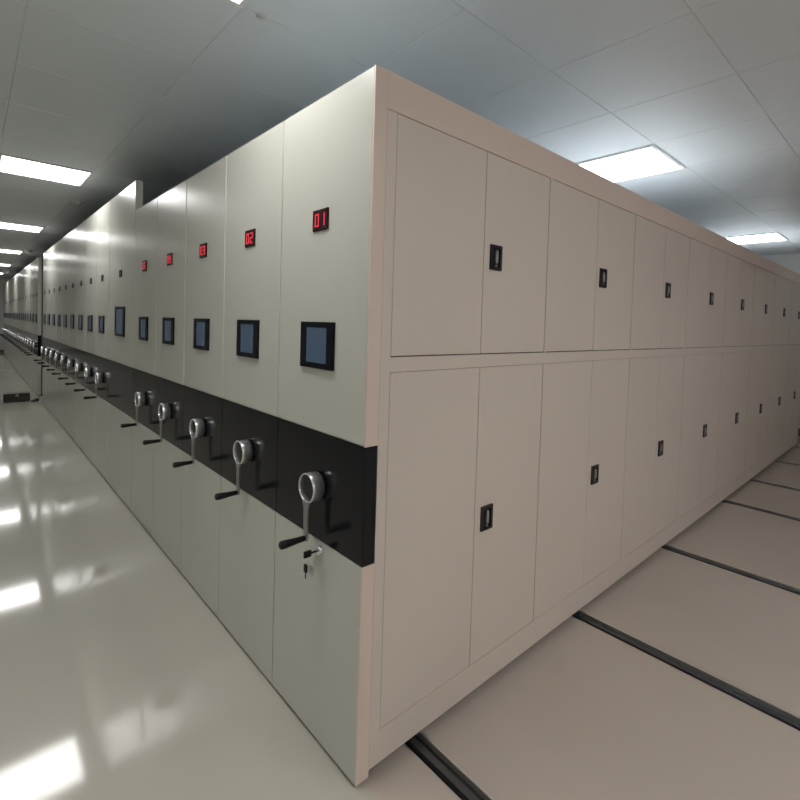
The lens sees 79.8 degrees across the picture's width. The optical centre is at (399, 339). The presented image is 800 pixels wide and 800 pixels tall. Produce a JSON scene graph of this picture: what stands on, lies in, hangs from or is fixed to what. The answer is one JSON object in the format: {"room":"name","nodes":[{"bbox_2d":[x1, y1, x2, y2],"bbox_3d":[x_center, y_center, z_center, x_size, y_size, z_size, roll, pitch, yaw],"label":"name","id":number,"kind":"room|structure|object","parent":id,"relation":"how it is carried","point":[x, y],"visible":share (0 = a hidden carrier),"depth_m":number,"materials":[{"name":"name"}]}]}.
{"room":"archive storage room","nodes":[
{"label":"archive storage room","id":0,"kind":"room"},
{"bbox_2d":[0,279,9,349],"bbox_3d":[-13.446,-0.837,18.538,13.420,2.740,0.100,0,2,-42],"label":"wall","id":1,"kind":"structure","parent":0,"point":[2,281],"depth_m":17.48,"materials":[{"name":"white paint"}]},
{"bbox_2d":[0,0,799,278],"bbox_3d":[-4.566,-1.641,8.675,13.420,0.005,26.350,0,2,-42],"label":"ceiling","id":2,"kind":"structure","parent":0,"point":[155,93],"depth_m":2.44,"materials":[{"name":"paint"}]},
{"bbox_2d":[0,249,22,253],"bbox_3d":[-7.872,-1.755,9.470,0.624,0.013,0.594,0,2,-42],"label":"recessed light","id":3,"kind":"object","parent":2,"relation":"in","point":[1,250],"visible":1,"depth_m":9.54,"materials":[{"name":"white plastic"}]},
{"bbox_2d":[0,221,44,232],"bbox_3d":[-5.466,-1.601,6.797,0.624,0.013,0.594,0,2,-42],"label":"recessed light","id":4,"kind":"object","parent":2,"relation":"in","point":[5,225],"visible":1,"depth_m":6.81,"materials":[{"name":"white plastic"}]},
{"bbox_2d":[0,153,93,186],"bbox_3d":[-3.060,-1.446,4.123,0.624,0.013,0.594,0,2,-42],"label":"recessed light","id":5,"kind":"object","parent":2,"relation":"in","point":[10,164],"visible":1,"depth_m":4.09,"materials":[{"name":"white plastic"}]},
{"bbox_2d":[72,201,84,206],"bbox_3d":[-3.515,-1.480,5.234,0.118,0.042,0.118,0,2,-42],"label":"sprinkler","id":6,"kind":"object","parent":2,"relation":"attached to","point":[78,203],"visible":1,"depth_m":5.21,"materials":[{"name":"white plastic"}]},
{"bbox_2d":[224,0,248,8],"bbox_3d":[-0.654,-1.292,1.450,0.624,0.013,0.594,0,2,-42],"label":"recessed light","id":7,"kind":"object","parent":2,"relation":"in","point":[239,3],"visible":1,"depth_m":1.84,"materials":[{"name":"white plastic"}]},
{"bbox_2d":[256,13,265,20],"bbox_3d":[-0.565,-1.305,1.941,0.040,0.014,0.040,0,2,-42],"label":"sprinkler","id":8,"kind":"object","parent":2,"relation":"attached to","point":[260,16],"visible":1,"depth_m":1.94,"materials":[{"name":"white plastic"}]},
{"bbox_2d":[576,144,685,182],"bbox_3d":[1.694,-1.286,3.564,0.624,0.013,0.594,0,2,-42],"label":"recessed light","id":9,"kind":"object","parent":2,"relation":"in","point":[649,160],"visible":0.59,"depth_m":3.51,"materials":[{"name":"white plastic"}]},
{"bbox_2d":[725,232,788,244],"bbox_3d":[4.508,-1.280,6.096,0.624,0.013,0.594,0,2,-42],"label":"recessed light","id":10,"kind":"object","parent":2,"relation":"in","point":[772,236],"visible":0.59,"depth_m":6.04,"materials":[{"name":"white plastic"}]},
{"bbox_2d":[0,353,799,799],"bbox_3d":[-4.648,1.079,8.758,13.420,0.060,26.350,0,2,-42],"label":"floor","id":11,"kind":"structure","parent":0,"point":[119,680],"depth_m":1.95,"materials":[{"name":"beige tile"}]},
{"bbox_2d":[0,283,5,355],"bbox_3d":[-10.534,-0.651,18.412,7.459,2.450,0.552,0,2,-42],"label":"storage cabinet","id":12,"kind":"object","parent":11,"relation":"on","point":[5,283],"visible":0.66,"depth_m":15.89,"materials":[{"name":"grey metal"}]},
{"bbox_2d":[2,284,4,354],"bbox_3d":[-10.904,-0.674,18.823,7.459,2.450,0.552,0,2,-42],"label":"storage cabinet","id":13,"kind":"object","parent":11,"relation":"on","point":[4,284],"visible":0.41,"depth_m":16.34,"materials":[{"name":"grey metal"}]},
{"bbox_2d":[1,282,6,353],"bbox_3d":[-10.164,-0.627,18.001,7.459,2.450,0.552,0,2,-42],"label":"storage cabinet","id":14,"kind":"object","parent":11,"relation":"on","point":[6,282],"visible":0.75,"depth_m":15.47,"materials":[{"name":"grey metal"}]},
{"bbox_2d":[2,281,8,359],"bbox_3d":[-9.424,-0.579,17.178,7.459,2.450,0.552,0,2,-42],"label":"storage cabinet","id":15,"kind":"object","parent":11,"relation":"on","point":[8,281],"visible":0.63,"depth_m":14.68,"materials":[{"name":"grey metal"}]},
{"bbox_2d":[3,280,9,360],"bbox_3d":[-9.054,-0.556,16.767,7.459,2.450,0.552,0,2,-42],"label":"storage cabinet","id":16,"kind":"object","parent":11,"relation":"on","point":[9,280],"visible":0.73,"depth_m":14.31,"materials":[{"name":"grey metal"}]},
{"bbox_2d":[5,282,7,358],"bbox_3d":[-9.794,-0.603,17.590,7.459,2.450,0.552,0,2,-42],"label":"storage cabinet","id":17,"kind":"object","parent":11,"relation":"on","point":[7,282],"visible":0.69,"depth_m":15.06,"materials":[{"name":"grey metal"}]},
{"bbox_2d":[4,279,10,362],"bbox_3d":[-8.684,-0.532,16.356,7.459,2.450,0.552,0,2,-42],"label":"storage cabinet","id":18,"kind":"object","parent":11,"relation":"on","point":[10,279],"visible":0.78,"depth_m":13.96,"materials":[{"name":"grey metal"}]},
{"bbox_2d":[7,277,13,365],"bbox_3d":[-7.944,-0.484,15.534,7.459,2.450,0.552,0,2,-42],"label":"storage cabinet","id":19,"kind":"object","parent":11,"relation":"on","point":[13,277],"visible":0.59,"depth_m":13.03,"materials":[{"name":"grey metal"}]},
{"bbox_2d":[9,278,12,363],"bbox_3d":[-8.314,-0.508,15.945,7.459,2.450,0.552,0,2,-42],"label":"storage cabinet","id":20,"kind":"object","parent":11,"relation":"on","point":[11,278],"visible":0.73,"depth_m":13.61,"materials":[{"name":"grey metal"}]},
{"bbox_2d":[8,275,15,366],"bbox_3d":[-7.574,-0.461,15.123,7.459,2.450,0.552,0,2,-42],"label":"storage cabinet","id":21,"kind":"object","parent":11,"relation":"on","point":[15,275],"visible":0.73,"depth_m":12.71,"materials":[{"name":"grey metal"}]},
{"bbox_2d":[9,274,16,369],"bbox_3d":[-7.204,-0.437,14.712,7.459,2.450,0.552,0,2,-42],"label":"storage cabinet","id":22,"kind":"object","parent":11,"relation":"on","point":[16,274],"visible":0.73,"depth_m":12.22,"materials":[{"name":"grey metal"}]},
{"bbox_2d":[10,273,18,370],"bbox_3d":[-6.834,-0.413,14.301,7.459,2.450,0.552,0,2,-42],"label":"storage cabinet","id":23,"kind":"object","parent":11,"relation":"on","point":[18,273],"visible":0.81,"depth_m":11.86,"materials":[{"name":"grey metal"}]},
{"bbox_2d":[3,391,29,402],"bbox_3d":[-6.347,0.953,7.925,0.344,0.140,0.250,0,2,-42],"label":"case","id":24,"kind":"object","parent":11,"relation":"on","point":[8,397],"visible":1,"depth_m":7.84,"materials":[{"name":"grey plastic"}]},
{"bbox_2d":[12,271,20,373],"bbox_3d":[-6.464,-0.390,13.889,7.459,2.450,0.552,0,2,-42],"label":"storage cabinet","id":25,"kind":"object","parent":11,"relation":"on","point":[20,271],"visible":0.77,"depth_m":11.47,"materials":[{"name":"grey metal"}]},
{"bbox_2d":[13,270,22,375],"bbox_3d":[-6.094,-0.366,13.478,7.459,2.450,0.552,0,2,-42],"label":"storage cabinet","id":26,"kind":"object","parent":11,"relation":"on","point":[20,335],"visible":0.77,"depth_m":11.04,"materials":[{"name":"grey metal"}]},
{"bbox_2d":[15,268,24,378],"bbox_3d":[-5.724,-0.342,13.067,7.459,2.450,0.552,0,2,-42],"label":"storage cabinet","id":27,"kind":"object","parent":11,"relation":"on","point":[23,285],"visible":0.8,"depth_m":10.63,"materials":[{"name":"grey metal"}]},
{"bbox_2d":[17,267,26,380],"bbox_3d":[-5.354,-0.318,12.656,7.459,2.450,0.552,0,2,-42],"label":"storage cabinet","id":28,"kind":"object","parent":11,"relation":"on","point":[25,301],"visible":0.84,"depth_m":10.24,"materials":[{"name":"grey metal"}]},
{"bbox_2d":[19,265,28,384],"bbox_3d":[-4.984,-0.295,12.245,7.459,2.450,0.552,0,2,-42],"label":"storage cabinet","id":29,"kind":"object","parent":11,"relation":"on","point":[27,338],"visible":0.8,"depth_m":9.80,"materials":[{"name":"grey metal"}]},
{"bbox_2d":[21,263,31,386],"bbox_3d":[-4.614,-0.271,11.834,7.459,2.450,0.552,0,2,-42],"label":"storage cabinet","id":30,"kind":"object","parent":11,"relation":"on","point":[30,264],"visible":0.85,"depth_m":9.41,"materials":[{"name":"grey metal"}]},
{"bbox_2d":[24,260,34,390],"bbox_3d":[-4.244,-0.247,11.423,7.459,2.450,0.552,0,2,-42],"label":"storage cabinet","id":31,"kind":"object","parent":11,"relation":"on","point":[33,262],"visible":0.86,"depth_m":8.98,"materials":[{"name":"grey metal"}]},
{"bbox_2d":[26,257,42,395],"bbox_3d":[-3.874,-0.223,11.012,7.459,2.450,0.552,0,2,-42],"label":"storage cabinet","id":32,"kind":"object","parent":11,"relation":"on","point":[38,369],"visible":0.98,"depth_m":8.45,"materials":[{"name":"grey metal"}]},
{"bbox_2d":[404,731,494,799],"bbox_3d":[-1.433,1.336,3.332,0.083,0.052,13.930,0,2,-42],"label":"rail","id":33,"kind":"object","parent":11,"relation":"on","point":[464,787],"visible":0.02,"depth_m":1.58,"materials":[{"name":"black metal"}]},
{"bbox_2d":[34,251,46,405],"bbox_3d":[-2.996,-0.167,10.037,7.459,2.450,0.552,0,2,-42],"label":"storage cabinet","id":34,"kind":"object","parent":33,"relation":"on","point":[44,373],"visible":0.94,"depth_m":7.60,"materials":[{"name":"grey metal"}]},
{"bbox_2d":[37,247,51,411],"bbox_3d":[-2.626,-0.143,9.625,7.459,2.450,0.552,0,2,-42],"label":"storage cabinet","id":35,"kind":"object","parent":33,"relation":"on","point":[49,251],"visible":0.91,"depth_m":7.19,"materials":[{"name":"grey metal"}]},
{"bbox_2d":[42,243,56,417],"bbox_3d":[-2.256,-0.120,9.214,7.459,2.450,0.552,0,2,-42],"label":"storage cabinet","id":36,"kind":"object","parent":33,"relation":"on","point":[52,351],"visible":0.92,"depth_m":6.77,"materials":[{"name":"grey metal"}]},
{"bbox_2d":[46,238,62,424],"bbox_3d":[-1.886,-0.096,8.803,7.459,2.450,0.552,0,2,-42],"label":"storage cabinet","id":37,"kind":"object","parent":33,"relation":"on","point":[58,354],"visible":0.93,"depth_m":6.38,"materials":[{"name":"grey metal"}]},
{"bbox_2d":[52,233,69,432],"bbox_3d":[-1.516,-0.072,8.392,7.459,2.450,0.552,0,2,-42],"label":"storage cabinet","id":38,"kind":"object","parent":33,"relation":"on","point":[66,240],"visible":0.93,"depth_m":5.96,"materials":[{"name":"grey metal"}]},
{"bbox_2d":[58,226,77,441],"bbox_3d":[-1.147,-0.048,7.981,7.459,2.450,0.552,0,2,-42],"label":"storage cabinet","id":39,"kind":"object","parent":33,"relation":"on","point":[71,361],"visible":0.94,"depth_m":5.54,"materials":[{"name":"grey metal"}]},
{"bbox_2d":[65,219,86,451],"bbox_3d":[-0.776,-0.025,7.570,7.459,2.450,0.552,0,2,-42],"label":"storage cabinet","id":40,"kind":"object","parent":33,"relation":"on","point":[82,228],"visible":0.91,"depth_m":5.14,"materials":[{"name":"grey metal"}]},
{"bbox_2d":[73,211,96,465],"bbox_3d":[-0.406,-0.001,7.159,7.459,2.450,0.552,0,2,-42],"label":"storage cabinet","id":41,"kind":"object","parent":33,"relation":"on","point":[91,248],"visible":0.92,"depth_m":4.72,"materials":[{"name":"grey metal"}]},
{"bbox_2d":[83,201,109,479],"bbox_3d":[-0.036,0.023,6.748,7.459,2.450,0.552,0,2,-42],"label":"storage cabinet","id":42,"kind":"object","parent":33,"relation":"on","point":[103,214],"visible":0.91,"depth_m":4.32,"materials":[{"name":"white metal"}]},
{"bbox_2d":[107,180,142,510],"bbox_3d":[0.480,0.053,6.270,7.330,2.450,0.848,0,2,-42],"label":"storage cabinet","id":43,"kind":"object","parent":33,"relation":"on","point":[123,207],"visible":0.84,"depth_m":3.78,"materials":[{"name":"white metal"}]},
{"bbox_2d":[120,198,157,536],"bbox_3d":[0.898,0.193,5.709,7.459,2.229,0.552,0,2,-42],"label":"storage cabinet","id":44,"kind":"object","parent":33,"relation":"on","point":[146,226],"visible":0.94,"depth_m":3.27,"materials":[{"name":"white metal"}]},
{"bbox_2d":[143,179,187,570],"bbox_3d":[1.268,0.217,5.298,7.459,2.229,0.552,0,2,-42],"label":"storage cabinet","id":45,"kind":"object","parent":33,"relation":"on","point":[172,205],"visible":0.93,"depth_m":2.86,"materials":[{"name":"white metal"}]},
{"bbox_2d":[172,156,226,617],"bbox_3d":[1.638,0.241,4.886,7.459,2.229,0.552,0,2,-42],"label":"storage cabinet","id":46,"kind":"object","parent":33,"relation":"on","point":[207,189],"visible":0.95,"depth_m":2.44,"materials":[{"name":"white metal"}]},
{"bbox_2d":[214,121,284,683],"bbox_3d":[2.008,0.265,4.475,7.459,2.229,0.552,0,2,-42],"label":"storage cabinet","id":47,"kind":"object","parent":33,"relation":"on","point":[255,170],"visible":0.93,"depth_m":2.03,"materials":[{"name":"white metal"}]},
{"bbox_2d":[273,65,799,785],"bbox_3d":[2.382,0.288,4.060,7.459,2.229,0.563,0,2,-42],"label":"storage cabinet","id":48,"kind":"object","parent":11,"relation":"on","point":[512,374],"visible":1,"depth_m":1.81,"materials":[{"name":"beige metal"}]},
{"bbox_2d":[303,550,316,578],"bbox_3d":[-0.305,0.757,1.608,0.038,0.095,0.047,2,2,3],"label":"key","id":49,"kind":"object","parent":48,"relation":"hanging from","point":[308,553],"visible":1,"depth_m":1.60,"materials":[{"name":"black plastic"}]},
{"bbox_2d":[572,610,799,731],"bbox_3d":[-0.574,1.338,4.105,0.083,0.052,13.930,0,2,-42],"label":"rail","id":50,"kind":"object","parent":11,"relation":"on","point":[775,712],"visible":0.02,"depth_m":2.06,"materials":[{"name":"black metal"}]},
{"bbox_2d":[661,544,799,594],"bbox_3d":[0.318,1.340,4.907,0.083,0.052,13.930,0,2,-42],"label":"rail","id":51,"kind":"object","parent":11,"relation":"on","point":[779,585],"visible":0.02,"depth_m":2.97,"materials":[{"name":"black metal"}]},
{"bbox_2d":[721,499,799,520],"bbox_3d":[1.355,1.343,5.841,0.083,0.052,13.930,0,2,-42],"label":"rail","id":52,"kind":"object","parent":11,"relation":"on","point":[724,500],"visible":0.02,"depth_m":4.00,"materials":[{"name":"black metal"}]},
{"bbox_2d":[750,479,799,490],"bbox_3d":[2.057,1.344,6.473,0.083,0.052,13.930,0,2,-42],"label":"rail","id":53,"kind":"object","parent":11,"relation":"on","point":[754,480],"visible":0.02,"depth_m":4.69,"materials":[{"name":"black metal"}]},
{"bbox_2d":[775,460,799,465],"bbox_3d":[2.901,1.346,7.232,0.083,0.052,13.930,0,2,-42],"label":"rail","id":54,"kind":"object","parent":11,"relation":"on","point":[775,460],"visible":0.02,"depth_m":5.52,"materials":[{"name":"black metal"}]},
{"bbox_2d":[763,253,799,428],"bbox_3d":[0.417,-0.258,13.239,0.100,2.740,26.350,0,2,-42],"label":"wall","id":55,"kind":"structure","parent":0,"point":[791,262],"depth_m":7.16,"materials":[{"name":"white paint"}]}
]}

